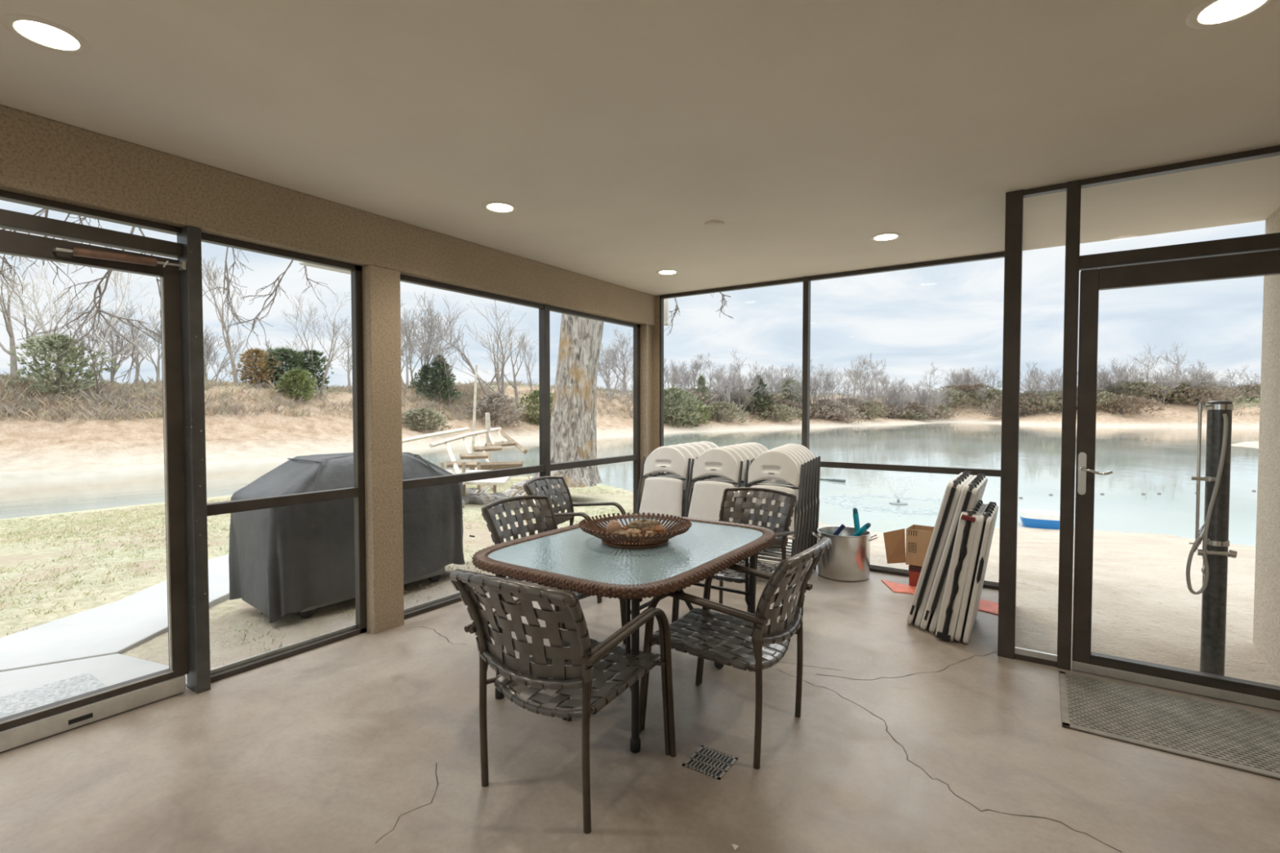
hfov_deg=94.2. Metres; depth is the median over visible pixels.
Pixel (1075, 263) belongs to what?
trim
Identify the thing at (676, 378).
bare tree
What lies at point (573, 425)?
tree
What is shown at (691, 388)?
bush
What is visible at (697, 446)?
folding chair
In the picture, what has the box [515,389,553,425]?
shrub
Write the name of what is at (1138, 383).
bush
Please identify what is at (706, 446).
folding chair
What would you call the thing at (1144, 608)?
ground
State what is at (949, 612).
folding table
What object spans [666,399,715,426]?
shrub
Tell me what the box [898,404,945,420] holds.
bush
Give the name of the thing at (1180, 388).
bush
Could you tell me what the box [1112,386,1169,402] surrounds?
bush
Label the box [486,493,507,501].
block
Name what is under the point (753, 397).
bush
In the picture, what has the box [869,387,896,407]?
bare tree
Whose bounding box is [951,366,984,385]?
bare tree
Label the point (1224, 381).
bare tree
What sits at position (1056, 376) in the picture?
bare tree
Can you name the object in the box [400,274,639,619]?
window
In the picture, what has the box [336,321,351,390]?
bare tree
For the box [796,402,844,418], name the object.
bush
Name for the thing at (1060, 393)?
bush
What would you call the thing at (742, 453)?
folding chair
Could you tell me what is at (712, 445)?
folding chair
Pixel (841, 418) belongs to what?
bush
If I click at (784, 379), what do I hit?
bare tree
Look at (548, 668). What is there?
patio chair
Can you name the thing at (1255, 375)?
bare tree
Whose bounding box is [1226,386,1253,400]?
bush
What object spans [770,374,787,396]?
bare tree
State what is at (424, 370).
evergreen tree
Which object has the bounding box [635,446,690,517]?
folding chair
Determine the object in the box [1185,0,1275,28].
recessed light
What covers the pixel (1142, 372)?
bare tree
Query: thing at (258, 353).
shrub
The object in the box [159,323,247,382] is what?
bare tree
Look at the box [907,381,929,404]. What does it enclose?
bare tree
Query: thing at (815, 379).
bare tree
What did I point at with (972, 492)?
folding table
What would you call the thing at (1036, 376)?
bare tree
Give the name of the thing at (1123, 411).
bush
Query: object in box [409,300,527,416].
bare tree
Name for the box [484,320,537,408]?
bare tree
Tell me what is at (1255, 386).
bush
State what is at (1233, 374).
bare tree
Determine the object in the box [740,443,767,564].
folding chair
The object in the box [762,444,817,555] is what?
folding chair
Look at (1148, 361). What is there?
bare tree
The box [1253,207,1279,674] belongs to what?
wall
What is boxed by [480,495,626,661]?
patio chair
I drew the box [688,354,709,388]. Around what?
bare tree
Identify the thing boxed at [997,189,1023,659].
post
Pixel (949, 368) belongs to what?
bare tree
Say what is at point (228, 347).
bare tree
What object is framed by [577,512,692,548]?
basket
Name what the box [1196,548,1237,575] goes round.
mixer tap
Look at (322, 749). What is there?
floor
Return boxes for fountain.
[819,471,942,515]
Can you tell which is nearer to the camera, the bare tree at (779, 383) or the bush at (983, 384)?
the bare tree at (779, 383)
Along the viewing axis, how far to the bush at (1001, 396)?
108.30 m
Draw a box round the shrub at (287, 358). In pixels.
[240,346,324,389]
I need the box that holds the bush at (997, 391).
[959,387,1002,406]
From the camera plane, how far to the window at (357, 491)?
3.60 m
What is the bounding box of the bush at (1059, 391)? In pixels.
[1025,388,1062,404]
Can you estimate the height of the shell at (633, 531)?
0.068 m
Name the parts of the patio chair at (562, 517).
backrest, backrest frame, armrest, leg, armrest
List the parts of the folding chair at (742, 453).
panel, seat panel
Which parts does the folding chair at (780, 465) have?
leg, seat panel, panel, leg, leg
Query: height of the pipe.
0.120 m
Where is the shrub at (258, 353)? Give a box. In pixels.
[228,347,281,386]
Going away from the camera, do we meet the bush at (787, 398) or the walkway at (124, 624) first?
the walkway at (124, 624)
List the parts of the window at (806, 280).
rail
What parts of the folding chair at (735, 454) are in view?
panel, seat panel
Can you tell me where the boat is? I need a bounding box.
[1019,508,1059,529]
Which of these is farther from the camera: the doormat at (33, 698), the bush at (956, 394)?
the bush at (956, 394)
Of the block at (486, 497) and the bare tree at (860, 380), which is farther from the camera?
the bare tree at (860, 380)
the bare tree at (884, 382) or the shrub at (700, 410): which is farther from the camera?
the bare tree at (884, 382)
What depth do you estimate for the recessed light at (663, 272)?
5.21 m
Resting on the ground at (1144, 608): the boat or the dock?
the dock
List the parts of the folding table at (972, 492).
folded leg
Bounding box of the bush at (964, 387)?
[946,383,990,401]
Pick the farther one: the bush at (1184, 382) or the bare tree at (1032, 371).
the bare tree at (1032, 371)
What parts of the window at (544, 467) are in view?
rail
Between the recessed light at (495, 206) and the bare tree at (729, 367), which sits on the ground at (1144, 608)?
the bare tree at (729, 367)
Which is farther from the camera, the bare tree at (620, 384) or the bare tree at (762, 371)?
the bare tree at (762, 371)
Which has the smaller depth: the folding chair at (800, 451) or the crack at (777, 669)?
the crack at (777, 669)
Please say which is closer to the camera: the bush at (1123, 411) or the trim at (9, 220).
the trim at (9, 220)
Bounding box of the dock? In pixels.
[401,426,528,496]
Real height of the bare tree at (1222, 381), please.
7.946 m
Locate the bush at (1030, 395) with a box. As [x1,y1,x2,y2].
[991,392,1057,415]
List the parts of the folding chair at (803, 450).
panel, leg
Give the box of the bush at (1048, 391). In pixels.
[995,389,1051,413]
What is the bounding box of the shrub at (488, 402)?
[464,391,526,426]
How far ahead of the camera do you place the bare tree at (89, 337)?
29.66 m
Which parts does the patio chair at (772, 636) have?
leg, leg, armrest, seat, seat frame, leg, armrest, backrest frame, backrest, leg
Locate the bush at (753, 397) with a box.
[722,394,767,409]
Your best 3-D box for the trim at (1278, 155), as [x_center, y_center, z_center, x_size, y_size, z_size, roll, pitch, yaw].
[2.658,-1.278,2.972,1.260,0.020,0.045,1,2,34]
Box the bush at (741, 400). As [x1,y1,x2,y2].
[720,394,752,408]
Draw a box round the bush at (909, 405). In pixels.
[888,399,924,417]
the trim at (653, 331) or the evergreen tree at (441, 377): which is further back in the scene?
the evergreen tree at (441, 377)
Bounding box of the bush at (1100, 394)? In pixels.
[1043,391,1146,410]
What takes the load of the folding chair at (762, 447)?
on the floor at (322, 749)
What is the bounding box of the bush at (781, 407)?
[743,403,801,422]
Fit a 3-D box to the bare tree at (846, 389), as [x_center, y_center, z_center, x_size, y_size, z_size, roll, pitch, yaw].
[32.513,-4.301,94.725,4.650,5.840,3.370,1,2,31]
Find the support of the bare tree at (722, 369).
on the ground at (1144, 608)
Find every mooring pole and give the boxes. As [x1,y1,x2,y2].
[471,364,477,461]
[484,413,493,486]
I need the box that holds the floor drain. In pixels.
[681,745,737,780]
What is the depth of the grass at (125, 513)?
8.11 m
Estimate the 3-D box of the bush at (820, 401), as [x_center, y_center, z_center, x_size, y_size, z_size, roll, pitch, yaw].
[28.090,-2.618,89.295,7.675,3.556,7.594,1,2,34]
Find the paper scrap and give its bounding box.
[731,844,738,849]
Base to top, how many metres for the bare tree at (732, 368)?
9.666 m
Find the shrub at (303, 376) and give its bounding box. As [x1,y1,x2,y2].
[269,368,318,400]
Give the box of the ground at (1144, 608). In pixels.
[0,377,1279,686]
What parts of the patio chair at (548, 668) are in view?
leg, armrest, backrest, backrest frame, leg, seat frame, seat, leg, armrest, leg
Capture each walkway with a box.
[0,554,229,671]
[0,653,186,697]
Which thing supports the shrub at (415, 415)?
on the ground at (1144, 608)
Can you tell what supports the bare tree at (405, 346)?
on the ground at (1144, 608)
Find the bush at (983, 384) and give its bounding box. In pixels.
[960,382,995,399]
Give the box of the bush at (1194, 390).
[1115,381,1196,402]
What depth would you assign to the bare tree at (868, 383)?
107.47 m
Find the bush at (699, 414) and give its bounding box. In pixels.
[631,402,706,423]
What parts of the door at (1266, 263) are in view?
handle plate, lever handle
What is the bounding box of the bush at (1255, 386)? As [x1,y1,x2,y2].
[1231,382,1260,403]
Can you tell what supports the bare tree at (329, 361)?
on the ground at (1144, 608)
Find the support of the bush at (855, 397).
on the ground at (1144, 608)
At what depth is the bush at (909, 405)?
108.84 m
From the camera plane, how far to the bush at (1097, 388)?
96.06 m
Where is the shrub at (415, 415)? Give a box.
[401,405,451,431]
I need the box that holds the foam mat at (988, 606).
[880,579,998,614]
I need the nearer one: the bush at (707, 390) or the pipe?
the pipe
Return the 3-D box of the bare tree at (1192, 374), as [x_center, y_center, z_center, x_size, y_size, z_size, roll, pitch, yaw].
[85.119,-7.007,93.038,6.898,7.186,5.809,1,2,27]
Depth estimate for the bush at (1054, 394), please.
99.13 m
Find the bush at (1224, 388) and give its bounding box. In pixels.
[1160,385,1259,401]
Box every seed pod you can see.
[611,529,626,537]
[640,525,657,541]
[655,524,665,535]
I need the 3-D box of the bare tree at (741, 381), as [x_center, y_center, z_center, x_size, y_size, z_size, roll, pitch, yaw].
[13.465,-4.463,78.998,6.188,6.451,5.868,1,2,42]
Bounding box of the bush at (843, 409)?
[819,404,850,417]
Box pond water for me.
[0,422,1259,546]
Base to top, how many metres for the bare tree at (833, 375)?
6.126 m
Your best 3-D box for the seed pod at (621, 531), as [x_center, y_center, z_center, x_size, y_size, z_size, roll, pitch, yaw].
[-0.097,0.568,3.144,0.108,0.048,0.077,1,2,40]
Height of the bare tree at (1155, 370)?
5.975 m
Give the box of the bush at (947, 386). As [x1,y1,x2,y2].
[930,383,973,395]
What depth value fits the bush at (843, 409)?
89.27 m
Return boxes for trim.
[0,189,193,691]
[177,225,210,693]
[648,295,659,475]
[1023,155,1279,199]
[1057,145,1279,670]
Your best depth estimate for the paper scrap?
1.90 m
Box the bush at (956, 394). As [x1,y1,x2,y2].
[928,388,974,408]
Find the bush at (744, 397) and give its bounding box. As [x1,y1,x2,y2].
[709,390,753,404]
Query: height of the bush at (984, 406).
3.417 m
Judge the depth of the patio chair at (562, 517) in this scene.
4.84 m
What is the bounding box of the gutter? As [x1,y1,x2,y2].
[298,261,351,274]
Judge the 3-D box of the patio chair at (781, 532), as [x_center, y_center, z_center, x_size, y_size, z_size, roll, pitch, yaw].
[0.644,0.861,3.893,0.576,0.853,0.723,1,2,38]
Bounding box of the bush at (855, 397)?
[842,397,871,417]
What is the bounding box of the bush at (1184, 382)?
[1168,379,1242,404]
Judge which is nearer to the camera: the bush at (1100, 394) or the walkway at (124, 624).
the walkway at (124, 624)
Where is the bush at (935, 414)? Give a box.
[917,406,955,419]
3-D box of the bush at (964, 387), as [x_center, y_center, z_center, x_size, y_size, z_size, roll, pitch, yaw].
[67.738,-6.867,122.376,9.554,4.046,9.191,1,2,34]
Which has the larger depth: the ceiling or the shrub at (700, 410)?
the shrub at (700, 410)
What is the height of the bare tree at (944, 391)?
5.612 m
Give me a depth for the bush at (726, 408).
72.88 m
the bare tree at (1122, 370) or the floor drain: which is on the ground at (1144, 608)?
the bare tree at (1122, 370)
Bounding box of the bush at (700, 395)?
[663,389,724,413]
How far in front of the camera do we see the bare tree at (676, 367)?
80.69 m
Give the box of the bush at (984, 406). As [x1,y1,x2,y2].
[969,400,1049,417]
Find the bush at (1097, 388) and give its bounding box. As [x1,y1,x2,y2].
[1047,386,1109,407]
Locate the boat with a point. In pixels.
(1033, 518)
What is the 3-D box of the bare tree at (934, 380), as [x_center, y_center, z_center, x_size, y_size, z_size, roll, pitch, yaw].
[62.316,-9.580,126.194,4.866,8.432,6.713,-1,2,-24]
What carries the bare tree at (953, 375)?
on the ground at (1144, 608)
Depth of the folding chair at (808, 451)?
5.22 m
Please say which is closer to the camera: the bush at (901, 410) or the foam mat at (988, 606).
the foam mat at (988, 606)
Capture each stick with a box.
[480,484,490,493]
[510,486,524,497]
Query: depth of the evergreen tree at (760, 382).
81.27 m
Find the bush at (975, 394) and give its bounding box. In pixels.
[962,387,1002,406]
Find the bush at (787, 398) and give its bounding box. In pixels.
[777,395,816,411]
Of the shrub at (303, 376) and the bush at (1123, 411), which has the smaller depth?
the shrub at (303, 376)
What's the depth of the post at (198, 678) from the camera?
2.91 m
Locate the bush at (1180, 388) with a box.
[1143,386,1222,404]
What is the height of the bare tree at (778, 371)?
5.029 m
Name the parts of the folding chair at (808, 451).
panel, leg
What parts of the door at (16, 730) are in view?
closer rod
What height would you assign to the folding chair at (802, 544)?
1.074 m
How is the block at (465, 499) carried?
on the ground at (1144, 608)
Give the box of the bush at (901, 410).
[882,404,915,417]
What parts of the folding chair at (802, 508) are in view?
seat panel, panel, leg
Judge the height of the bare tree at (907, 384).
5.633 m
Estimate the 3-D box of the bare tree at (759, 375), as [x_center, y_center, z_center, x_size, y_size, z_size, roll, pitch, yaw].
[16.498,-4.344,81.485,4.379,5.578,2.800,-1,2,-36]
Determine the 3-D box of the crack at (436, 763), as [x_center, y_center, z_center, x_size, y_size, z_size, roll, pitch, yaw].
[-0.828,1.337,2.134,0.208,0.001,0.390,1,2,34]
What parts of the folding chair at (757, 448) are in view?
panel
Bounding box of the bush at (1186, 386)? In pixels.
[1138,381,1203,402]
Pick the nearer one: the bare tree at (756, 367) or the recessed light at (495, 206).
the recessed light at (495, 206)
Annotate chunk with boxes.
[626,519,664,533]
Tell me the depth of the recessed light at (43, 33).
1.90 m
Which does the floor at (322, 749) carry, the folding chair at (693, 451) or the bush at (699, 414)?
the folding chair at (693, 451)
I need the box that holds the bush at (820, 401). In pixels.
[809,397,851,417]
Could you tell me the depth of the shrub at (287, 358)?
39.48 m
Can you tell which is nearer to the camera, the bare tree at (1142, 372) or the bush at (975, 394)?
the bare tree at (1142, 372)
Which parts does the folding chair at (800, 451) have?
panel, leg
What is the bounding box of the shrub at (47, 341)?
[1,332,119,395]
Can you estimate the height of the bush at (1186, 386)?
4.296 m
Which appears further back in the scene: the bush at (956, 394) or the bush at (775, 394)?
the bush at (956, 394)
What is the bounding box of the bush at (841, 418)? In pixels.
[817,403,871,422]
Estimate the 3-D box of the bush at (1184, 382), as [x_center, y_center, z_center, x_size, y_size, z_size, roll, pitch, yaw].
[88.438,-5.422,96.169,12.504,4.340,12.272,1,2,34]
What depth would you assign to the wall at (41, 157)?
3.65 m
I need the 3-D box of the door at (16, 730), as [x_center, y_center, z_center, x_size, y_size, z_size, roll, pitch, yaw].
[-2.530,0.261,2.486,0.115,2.117,1.060,1,2,34]
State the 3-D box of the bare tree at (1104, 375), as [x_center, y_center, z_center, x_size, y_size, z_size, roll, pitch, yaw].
[75.424,-6.827,97.593,6.898,6.964,7.231,0,2,-7]
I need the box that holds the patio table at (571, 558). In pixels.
[471,513,776,753]
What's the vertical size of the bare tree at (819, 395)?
6.168 m
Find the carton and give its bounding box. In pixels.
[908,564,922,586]
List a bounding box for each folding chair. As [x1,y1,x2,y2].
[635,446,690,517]
[648,444,697,517]
[657,444,700,497]
[666,443,706,476]
[684,448,742,574]
[691,441,711,450]
[696,446,749,522]
[698,440,718,448]
[702,445,755,560]
[708,444,755,487]
[733,450,804,577]
[735,444,760,563]
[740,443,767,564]
[742,448,807,571]
[746,442,768,452]
[749,447,809,564]
[757,446,813,567]
[760,445,815,558]
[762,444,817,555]
[777,443,820,569]
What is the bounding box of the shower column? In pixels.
[1186,400,1237,675]
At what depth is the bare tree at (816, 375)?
84.72 m
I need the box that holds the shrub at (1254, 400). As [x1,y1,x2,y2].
[1222,392,1260,404]
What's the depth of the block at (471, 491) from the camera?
13.85 m
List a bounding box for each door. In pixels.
[0,229,189,752]
[1071,249,1279,711]
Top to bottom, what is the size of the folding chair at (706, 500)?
1.064 m
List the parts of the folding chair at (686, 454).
panel, seat panel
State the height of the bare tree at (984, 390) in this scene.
5.072 m
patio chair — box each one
[448,568,675,834]
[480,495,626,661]
[523,475,626,603]
[639,536,831,769]
[671,487,797,642]
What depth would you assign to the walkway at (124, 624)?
4.00 m
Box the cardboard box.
[883,524,934,567]
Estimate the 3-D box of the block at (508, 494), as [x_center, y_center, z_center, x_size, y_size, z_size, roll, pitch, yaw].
[-2.958,1.691,14.124,0.619,0.348,0.492,1,2,34]
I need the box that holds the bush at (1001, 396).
[981,393,1031,413]
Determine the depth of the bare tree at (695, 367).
80.30 m
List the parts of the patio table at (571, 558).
leg, glass, leg, leg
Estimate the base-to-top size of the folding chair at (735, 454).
1.070 m
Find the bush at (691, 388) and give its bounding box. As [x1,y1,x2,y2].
[684,386,719,402]
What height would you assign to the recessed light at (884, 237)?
0.007 m
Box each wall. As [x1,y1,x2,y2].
[0,104,655,634]
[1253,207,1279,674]
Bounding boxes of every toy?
[851,522,871,536]
[853,507,861,536]
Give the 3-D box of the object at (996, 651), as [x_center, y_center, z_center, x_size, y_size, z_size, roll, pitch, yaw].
[1.494,1.304,3.285,0.776,0.001,0.884,1,2,34]
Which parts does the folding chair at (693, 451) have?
seat panel, panel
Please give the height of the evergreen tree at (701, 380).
5.444 m
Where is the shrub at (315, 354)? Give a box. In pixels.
[283,348,333,391]
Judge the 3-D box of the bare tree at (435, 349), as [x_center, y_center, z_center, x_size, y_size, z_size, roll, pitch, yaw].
[-16.290,-4.363,48.594,2.866,5.762,1.608,0,2,-11]
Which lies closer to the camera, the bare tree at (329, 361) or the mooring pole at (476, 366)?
the mooring pole at (476, 366)
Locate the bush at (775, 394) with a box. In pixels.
[749,392,783,411]
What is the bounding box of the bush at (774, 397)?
[742,387,782,405]
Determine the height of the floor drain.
0.003 m
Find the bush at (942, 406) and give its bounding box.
[928,404,960,418]
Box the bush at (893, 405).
[865,401,914,417]
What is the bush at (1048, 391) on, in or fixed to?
on the ground at (1144, 608)
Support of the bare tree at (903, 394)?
on the ground at (1144, 608)
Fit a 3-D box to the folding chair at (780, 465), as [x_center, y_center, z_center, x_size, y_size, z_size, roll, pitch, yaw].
[1.036,0.730,4.782,0.501,1.064,0.269,1,2,34]
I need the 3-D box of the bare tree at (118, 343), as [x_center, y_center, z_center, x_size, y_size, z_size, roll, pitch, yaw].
[-29.989,-4.495,33.790,4.471,5.167,4.440,1,2,23]
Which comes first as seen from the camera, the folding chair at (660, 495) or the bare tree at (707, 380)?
the folding chair at (660, 495)
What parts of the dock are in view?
rail, post, post, rail, post, deck panel, post, deck panel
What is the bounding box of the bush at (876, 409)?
[853,400,890,419]
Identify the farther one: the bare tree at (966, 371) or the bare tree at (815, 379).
the bare tree at (966, 371)
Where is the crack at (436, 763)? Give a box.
[375,763,438,843]
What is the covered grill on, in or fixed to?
on the ground at (1144, 608)
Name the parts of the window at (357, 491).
rail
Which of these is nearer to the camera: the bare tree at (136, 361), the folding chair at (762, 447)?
the folding chair at (762, 447)
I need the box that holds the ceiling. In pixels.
[0,0,1279,295]
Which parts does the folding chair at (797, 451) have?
seat panel, panel, leg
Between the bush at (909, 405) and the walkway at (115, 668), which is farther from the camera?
the bush at (909, 405)
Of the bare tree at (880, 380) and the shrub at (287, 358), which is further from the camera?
the bare tree at (880, 380)
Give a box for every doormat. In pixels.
[0,672,106,718]
[1058,671,1279,780]
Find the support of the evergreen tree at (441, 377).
on the ground at (1144, 608)
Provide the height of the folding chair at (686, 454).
1.066 m
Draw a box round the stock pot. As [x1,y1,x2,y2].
[811,524,878,582]
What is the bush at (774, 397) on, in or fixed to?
on the ground at (1144, 608)
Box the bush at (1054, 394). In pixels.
[1021,390,1077,412]
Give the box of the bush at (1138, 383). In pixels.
[1097,379,1179,402]
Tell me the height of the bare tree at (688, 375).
4.376 m
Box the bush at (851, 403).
[835,397,870,416]
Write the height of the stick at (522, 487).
0.447 m
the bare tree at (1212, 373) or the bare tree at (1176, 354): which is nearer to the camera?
the bare tree at (1212, 373)
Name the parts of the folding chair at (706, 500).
leg, seat panel, panel, leg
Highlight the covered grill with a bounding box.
[228,452,475,622]
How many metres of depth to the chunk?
3.17 m
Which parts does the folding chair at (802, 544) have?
seat panel, panel, leg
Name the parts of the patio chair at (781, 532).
leg, leg, seat, leg, backrest frame, backrest, armrest, leg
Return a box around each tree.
[0,208,733,488]
[0,232,160,383]
[0,254,26,377]
[0,269,126,379]
[48,302,156,384]
[62,325,115,395]
[96,299,155,382]
[126,313,161,381]
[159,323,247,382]
[201,257,246,386]
[257,337,304,383]
[278,288,351,395]
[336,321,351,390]
[400,292,469,386]
[400,303,426,386]
[406,364,446,393]
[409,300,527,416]
[415,354,462,402]
[422,340,456,405]
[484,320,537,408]
[512,332,538,404]
[596,337,633,400]
[599,327,633,395]
[604,364,633,418]
[663,358,673,386]
[663,359,687,387]
[663,371,688,404]
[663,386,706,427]
[669,368,697,389]
[671,365,699,391]
[680,354,703,387]
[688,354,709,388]
[693,374,716,414]
[696,352,719,388]
[702,379,714,399]
[706,364,728,383]
[706,368,742,404]
[707,347,764,421]
[708,382,730,417]
[715,369,764,416]
[720,367,745,404]
[728,361,769,388]
[742,371,773,411]
[745,374,772,414]
[748,371,783,400]
[751,375,772,411]
[762,366,786,410]
[765,364,787,392]
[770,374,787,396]
[774,358,816,395]
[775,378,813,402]
[779,371,795,394]
[781,379,810,404]
[786,366,822,405]
[801,370,824,408]
[809,379,834,417]
[810,362,849,401]
[813,372,838,417]
[831,375,852,399]
[831,382,858,404]
[839,371,866,417]
[842,355,880,397]
[846,364,894,413]
[847,352,887,401]
[849,379,867,405]
[856,382,877,401]
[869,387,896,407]
[875,379,915,418]
[876,370,897,400]
[882,378,918,417]
[906,384,915,408]
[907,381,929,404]
[909,382,945,419]
[909,385,943,407]
[915,363,949,399]
[929,383,959,417]
[930,383,948,404]
[937,391,953,414]
[942,368,973,387]
[943,368,973,388]
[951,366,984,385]
[962,364,994,384]
[972,374,984,386]
[977,386,996,411]
[987,369,1002,389]
[1019,367,1056,403]
[1019,371,1043,391]
[1021,361,1047,388]
[1030,368,1062,391]
[1030,383,1054,412]
[1042,367,1077,392]
[1076,368,1114,390]
[1097,358,1146,392]
[1097,364,1131,391]
[1106,369,1132,395]
[1111,362,1145,386]
[1122,342,1166,382]
[1128,372,1146,382]
[1142,369,1179,382]
[1142,369,1182,405]
[1143,342,1190,382]
[1162,358,1213,402]
[1173,367,1221,386]
[1199,371,1224,404]
[1213,376,1234,386]
[1217,368,1246,386]
[1217,381,1244,388]
[1222,365,1261,386]
[1245,375,1259,386]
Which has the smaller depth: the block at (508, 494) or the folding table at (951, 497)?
the folding table at (951, 497)
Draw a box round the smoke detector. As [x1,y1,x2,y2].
[703,220,724,228]
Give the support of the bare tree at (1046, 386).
on the ground at (1144, 608)
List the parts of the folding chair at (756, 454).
panel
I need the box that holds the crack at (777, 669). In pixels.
[777,669,1122,852]
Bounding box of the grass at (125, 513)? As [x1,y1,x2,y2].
[0,478,633,665]
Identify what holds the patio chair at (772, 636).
on the floor at (322, 749)
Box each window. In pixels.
[200,232,366,683]
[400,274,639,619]
[659,251,1004,590]
[1014,182,1066,666]
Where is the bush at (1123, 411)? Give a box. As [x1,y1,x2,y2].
[1096,394,1170,414]
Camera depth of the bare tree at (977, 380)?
125.00 m
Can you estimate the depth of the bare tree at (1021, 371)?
109.06 m
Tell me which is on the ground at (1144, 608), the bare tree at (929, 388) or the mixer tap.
the bare tree at (929, 388)
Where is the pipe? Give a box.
[819,478,845,482]
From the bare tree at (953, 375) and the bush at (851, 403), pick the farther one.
the bare tree at (953, 375)
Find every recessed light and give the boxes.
[0,13,90,54]
[482,200,517,213]
[656,269,679,275]
[870,232,902,241]
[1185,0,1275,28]
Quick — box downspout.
[663,298,670,325]
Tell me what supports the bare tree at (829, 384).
on the ground at (1144, 608)
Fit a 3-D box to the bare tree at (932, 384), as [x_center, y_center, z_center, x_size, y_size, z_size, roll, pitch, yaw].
[59.376,-5.158,118.419,3.645,6.642,3.954,1,2,21]
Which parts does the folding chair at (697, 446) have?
panel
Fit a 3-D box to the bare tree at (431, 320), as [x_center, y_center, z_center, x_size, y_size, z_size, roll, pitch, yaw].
[-17.757,-6.944,49.972,7.502,8.247,7.911,0,2,10]
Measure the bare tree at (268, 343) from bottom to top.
4.753 m
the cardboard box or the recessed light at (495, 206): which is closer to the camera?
the recessed light at (495, 206)
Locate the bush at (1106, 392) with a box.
[1076,391,1133,408]
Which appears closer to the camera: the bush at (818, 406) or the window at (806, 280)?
the window at (806, 280)
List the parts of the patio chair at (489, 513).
backrest, backrest frame, seat, leg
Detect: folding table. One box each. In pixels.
[906,471,973,627]
[920,473,987,633]
[935,500,985,641]
[955,502,998,644]
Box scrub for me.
[0,370,1260,422]
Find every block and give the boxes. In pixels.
[462,495,469,505]
[466,488,484,493]
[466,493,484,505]
[474,493,494,502]
[478,493,488,504]
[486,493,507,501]
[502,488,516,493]
[504,490,523,497]
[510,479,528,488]
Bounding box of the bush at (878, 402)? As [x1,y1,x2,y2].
[862,400,895,416]
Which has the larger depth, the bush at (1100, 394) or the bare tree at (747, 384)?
the bush at (1100, 394)
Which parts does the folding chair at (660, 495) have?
leg, seat panel, panel, leg, leg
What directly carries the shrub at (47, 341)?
on the ground at (1144, 608)
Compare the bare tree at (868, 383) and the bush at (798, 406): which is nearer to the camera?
the bush at (798, 406)
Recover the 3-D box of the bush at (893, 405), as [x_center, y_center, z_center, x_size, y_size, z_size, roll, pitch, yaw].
[43.480,-3.011,105.115,9.760,3.004,9.752,1,2,34]
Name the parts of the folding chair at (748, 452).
panel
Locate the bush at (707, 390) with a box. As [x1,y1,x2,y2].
[702,390,731,404]
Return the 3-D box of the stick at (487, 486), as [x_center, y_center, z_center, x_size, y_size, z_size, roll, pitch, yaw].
[-3.445,1.452,13.018,0.373,0.351,0.057,-1,2,-33]
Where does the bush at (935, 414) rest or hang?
on the ground at (1144, 608)
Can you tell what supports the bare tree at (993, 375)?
on the ground at (1144, 608)
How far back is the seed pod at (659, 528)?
3.13 m
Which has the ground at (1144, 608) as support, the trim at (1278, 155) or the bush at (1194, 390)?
the bush at (1194, 390)
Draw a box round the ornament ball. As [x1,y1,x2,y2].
[606,520,622,535]
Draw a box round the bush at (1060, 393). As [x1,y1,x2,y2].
[1038,391,1103,409]
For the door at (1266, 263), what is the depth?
3.08 m
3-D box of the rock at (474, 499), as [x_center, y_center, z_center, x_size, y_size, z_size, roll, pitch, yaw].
[-3.569,1.595,12.772,0.630,0.308,0.458,0,2,16]
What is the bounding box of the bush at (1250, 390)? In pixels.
[1235,386,1260,399]
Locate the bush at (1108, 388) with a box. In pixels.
[1106,387,1147,403]
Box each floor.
[0,559,1279,852]
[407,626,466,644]
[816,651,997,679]
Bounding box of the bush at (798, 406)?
[785,404,819,418]
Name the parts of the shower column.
slide rail, post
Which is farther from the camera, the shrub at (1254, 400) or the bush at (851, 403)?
the shrub at (1254, 400)
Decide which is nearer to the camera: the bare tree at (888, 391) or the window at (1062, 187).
the window at (1062, 187)
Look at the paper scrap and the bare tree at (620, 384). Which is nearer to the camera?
the paper scrap
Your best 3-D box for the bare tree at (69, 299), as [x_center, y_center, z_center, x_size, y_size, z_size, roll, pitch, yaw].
[-34.029,-6.000,35.655,5.707,6.723,7.530,1,2,25]
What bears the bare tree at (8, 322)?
on the ground at (1144, 608)
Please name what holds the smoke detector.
attached to the ceiling
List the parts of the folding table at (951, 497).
folded leg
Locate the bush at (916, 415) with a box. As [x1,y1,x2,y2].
[895,410,927,420]
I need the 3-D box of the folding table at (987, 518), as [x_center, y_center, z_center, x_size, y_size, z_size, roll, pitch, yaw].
[2.116,0.893,3.729,0.187,0.792,0.602,1,2,34]
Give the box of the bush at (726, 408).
[700,400,754,422]
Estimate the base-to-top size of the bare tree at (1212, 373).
5.353 m
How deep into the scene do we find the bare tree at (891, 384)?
105.38 m
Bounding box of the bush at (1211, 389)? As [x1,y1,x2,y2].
[1173,384,1244,405]
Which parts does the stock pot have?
handle, water toy handle, handle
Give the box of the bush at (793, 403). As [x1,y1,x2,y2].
[770,398,813,415]
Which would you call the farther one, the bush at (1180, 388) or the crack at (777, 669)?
the bush at (1180, 388)

